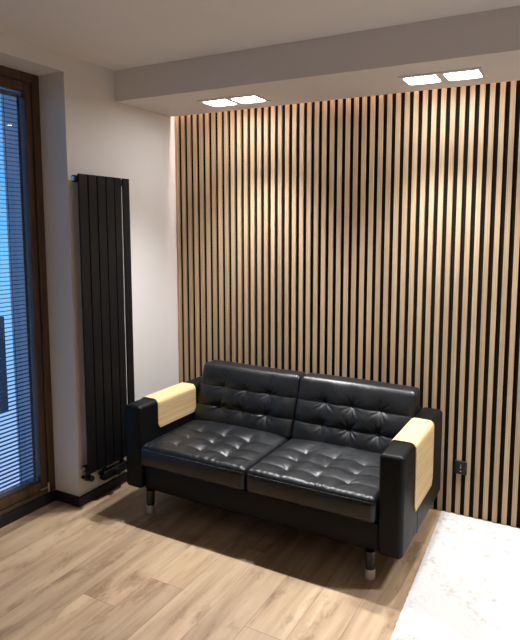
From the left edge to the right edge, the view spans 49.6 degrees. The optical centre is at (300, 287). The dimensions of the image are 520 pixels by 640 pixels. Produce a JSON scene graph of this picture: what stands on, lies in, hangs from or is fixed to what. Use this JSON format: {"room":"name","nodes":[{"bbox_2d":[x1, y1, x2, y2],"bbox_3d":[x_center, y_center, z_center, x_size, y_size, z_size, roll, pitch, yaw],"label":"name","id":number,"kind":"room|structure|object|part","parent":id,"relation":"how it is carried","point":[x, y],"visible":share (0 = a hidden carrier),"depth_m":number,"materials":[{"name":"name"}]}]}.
{"room":"living room","nodes":[
{"label":"living room","id":0,"kind":"room"},
{"bbox_2d":[0,32,178,496],"bbox_3d":[-1.997,0.111,2.204,0.350,2.590,4.350,3,7,26],"label":"wall","id":1,"kind":"structure","parent":0,"point":[84,130],"depth_m":3.32,"materials":[{"name":"white paint"}]},
{"bbox_2d":[0,65,55,527],"bbox_3d":[-1.727,0.091,2.865,0.082,2.494,0.972,3,7,26],"label":"window","id":2,"kind":"structure","parent":1,"relation":"in","point":[28,499],"depth_m":3.22,"materials":[{"name":"brown wood"}]},
{"bbox_2d":[0,88,37,497],"bbox_3d":[-1.742,0.072,2.871,0.026,2.238,0.788,3,7,26],"label":"blind","id":3,"kind":"object","parent":2,"relation":"attached to","point":[16,95],"visible":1,"depth_m":3.16,"materials":[{"name":"metal"}]},
{"bbox_3d":[-1.736,-1.028,2.756,0.025,0.026,0.788,3,7,26],"label":"head rail","id":4,"kind":"part","parent":3,"relation":"part of","materials":[{"name":"metal"}]},
{"bbox_3d":[-1.749,1.177,2.988,0.021,0.016,0.788,3,7,26],"label":"rail","id":5,"kind":"part","parent":3,"relation":"part of","materials":[{"name":"metal"}]},
{"bbox_2d":[55,472,126,506],"bbox_3d":[-1.945,1.375,2.277,0.212,0.061,4.296,3,7,26],"label":"baseboard","id":6,"kind":"structure","parent":1,"relation":"attached to","point":[74,500],"depth_m":3.39,"materials":[{"name":"black wood"}]},
{"bbox_2d":[71,173,134,481],"bbox_3d":[-1.175,0.258,3.371,0.095,1.827,0.408,3,7,26],"label":"panel radiator","id":7,"kind":"object","parent":1,"relation":"attached to","point":[102,209],"visible":0.98,"depth_m":3.34,"materials":[{"name":"metal"}]},
{"bbox_3d":[-1.226,0.230,3.220,0.013,1.740,0.060,3,7,26],"label":"tube panel","id":8,"kind":"part","parent":7,"relation":"part of","materials":[{"name":"metal"}]},
{"bbox_3d":[-1.196,0.224,3.280,0.013,1.740,0.060,3,7,26],"label":"tube panel","id":9,"kind":"part","parent":7,"relation":"part of","materials":[{"name":"metal"}]},
{"bbox_3d":[-1.166,0.218,3.339,0.013,1.740,0.060,3,7,26],"label":"tube panel","id":10,"kind":"part","parent":7,"relation":"part of","materials":[{"name":"metal"}]},
{"bbox_3d":[-1.137,0.212,3.398,0.013,1.740,0.060,3,7,26],"label":"tube panel","id":11,"kind":"part","parent":7,"relation":"part of","materials":[{"name":"metal"}]},
{"bbox_3d":[-1.108,0.206,3.454,0.013,1.740,0.054,3,7,26],"label":"tube panel","id":12,"kind":"part","parent":7,"relation":"part of","materials":[{"name":"metal"}]},
{"bbox_3d":[-1.078,0.200,3.515,0.013,1.740,0.054,3,7,26],"label":"tube panel","id":13,"kind":"part","parent":7,"relation":"part of","materials":[{"name":"metal"}]},
{"bbox_2d":[0,482,519,639],"bbox_3d":[-0.039,1.564,1.365,4.750,0.100,4.350,3,7,26],"label":"floor","id":14,"kind":"structure","parent":0,"point":[105,568],"depth_m":2.65,"materials":[{"name":"brown wood"}]},
{"bbox_2d":[125,360,442,579],"bbox_3d":[-0.114,0.931,3.228,1.668,0.767,0.808,3,7,26],"label":"sofa","id":15,"kind":"object","parent":14,"relation":"on","point":[312,453],"visible":0.98,"depth_m":3.09,"materials":[{"name":"black leather"}]},
{"bbox_3d":[-0.871,1.213,3.249,0.049,0.089,0.049,3,7,26],"label":"leg","id":16,"kind":"part","parent":15,"relation":"part of","materials":[{"name":"black paint"}]},
{"bbox_3d":[-0.798,0.887,3.583,0.122,0.493,0.784,3,7,26],"label":"armrest","id":17,"kind":"part","parent":15,"relation":"part of","materials":[{"name":"black leather"}]},
{"bbox_2d":[141,382,195,426],"bbox_3d":[-0.824,0.794,3.520,0.134,0.309,0.362,3,7,26],"label":"tray","id":18,"kind":"object","parent":15,"relation":"on","point":[177,401],"visible":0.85,"depth_m":3.47,"materials":[{"name":"brown wood"}]},
{"bbox_2d":[141,420,291,490],"bbox_3d":[-0.464,0.941,3.329,0.707,0.151,0.670,3,7,26],"label":"seat cushion","id":19,"kind":"object","parent":15,"relation":"on","point":[219,453],"depth_m":3.15,"materials":[{"name":"black leather"}]},
{"bbox_2d":[194,360,305,438],"bbox_3d":[-0.333,0.694,3.547,0.711,0.365,0.250,3,7,26],"label":"cushion","id":20,"kind":"object","parent":15,"relation":"on","point":[261,399],"depth_m":3.48,"materials":[{"name":"black leather"}]},
{"bbox_2d":[247,438,380,522],"bbox_3d":[0.172,0.977,3.012,0.707,0.152,0.670,3,7,26],"label":"seat cushion","id":21,"kind":"object","parent":15,"relation":"on","point":[336,478],"depth_m":2.82,"materials":[{"name":"black leather"}]},
{"bbox_2d":[292,373,419,453],"bbox_3d":[0.305,0.731,3.229,0.711,0.365,0.251,3,7,26],"label":"cushion","id":22,"kind":"object","parent":15,"relation":"on","point":[362,415],"depth_m":3.18,"materials":[{"name":"black leather"}]},
{"bbox_3d":[0.329,1.283,2.651,0.049,0.089,0.049,3,7,26],"label":"leg","id":23,"kind":"part","parent":15,"relation":"part of","materials":[{"name":"black paint"}]},
{"bbox_3d":[0.582,0.967,2.895,0.122,0.493,0.784,3,7,26],"label":"armrest","id":24,"kind":"part","parent":15,"relation":"part of","materials":[{"name":"black leather"}]},
{"bbox_2d":[389,418,433,511],"bbox_3d":[0.569,0.892,2.860,0.134,0.347,0.355,3,7,26],"label":"tray","id":25,"kind":"object","parent":15,"relation":"on","point":[418,432],"visible":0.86,"depth_m":2.81,"materials":[{"name":"brown wood"}]},
{"bbox_2d":[390,511,519,639],"bbox_3d":[1.274,1.450,1.971,1.985,0.013,2.099,3,7,26],"label":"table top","id":26,"kind":"object","parent":14,"relation":"on","point":[466,584],"visible":1,"depth_m":2.58,"materials":[{"name":"white stone"}]},
{"bbox_2d":[0,0,519,70],"bbox_3d":[0.033,-1.111,1.083,4.850,0.100,4.600,3,7,26],"label":"ceiling","id":27,"kind":"structure","parent":0,"point":[114,35],"depth_m":2.57,"materials":[{"name":"paint"}]},
{"bbox_2d":[114,6,519,116],"bbox_3d":[0.954,-1.129,2.648,4.400,0.181,0.518,3,7,26],"label":"ceiling","id":28,"kind":"structure","parent":0,"point":[371,62],"depth_m":2.85,"materials":[{"name":"paint"}]},
{"bbox_2d":[197,94,270,107],"bbox_3d":[-0.401,-1.118,3.362,0.405,0.006,0.195,3,7,26],"label":"recessed light","id":29,"kind":"object","parent":28,"relation":"in","point":[250,98],"visible":1,"depth_m":3.35,"materials":[{"name":"paint"}]},
{"bbox_2d":[398,67,487,86],"bbox_3d":[0.710,-1.053,2.808,0.405,0.006,0.195,3,7,26],"label":"recessed light","id":30,"kind":"object","parent":28,"relation":"in","point":[477,72],"visible":1,"depth_m":2.80,"materials":[{"name":"paint"}]},
{"label":"outside","id":31,"kind":"structure","parent":0,"visible":0},
{"bbox_2d":[0,316,8,412],"bbox_3d":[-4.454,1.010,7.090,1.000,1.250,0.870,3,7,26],"label":"facade","id":32,"kind":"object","parent":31,"point":[1,317],"visible":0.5,"depth_m":7.21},
{"bbox_3d":[0.978,0.071,3.230,4.750,2.690,0.150,3,7,26],"label":"wall","id":33,"kind":"structure","parent":0,"visible":0},
{"bbox_2d":[175,80,519,527],"bbox_3d":[1.086,0.041,3.050,4.396,2.588,0.032,3,7,26],"label":"panelling","id":34,"kind":"object","parent":33,"relation":"attached to","point":[377,237],"visible":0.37,"depth_m":3.32,"materials":[{"name":"brown wood"}]},
{"bbox_2d":[455,460,466,474],"bbox_3d":[0.919,1.035,3.216,0.068,0.078,0.029,3,7,26],"label":"wall socket","id":35,"kind":"object","parent":34,"relation":"attached to","point":[460,466],"visible":1,"depth_m":3.21,"materials":[{"name":"black plastic"}]},
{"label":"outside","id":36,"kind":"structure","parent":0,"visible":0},
{"bbox_2d":[1,88,33,484],"bbox_3d":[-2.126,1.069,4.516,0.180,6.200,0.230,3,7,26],"label":"window","id":37,"kind":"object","parent":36,"point":[15,231],"visible":0.25,"depth_m":4.29,"materials":[{"name":"glass"}]}
]}

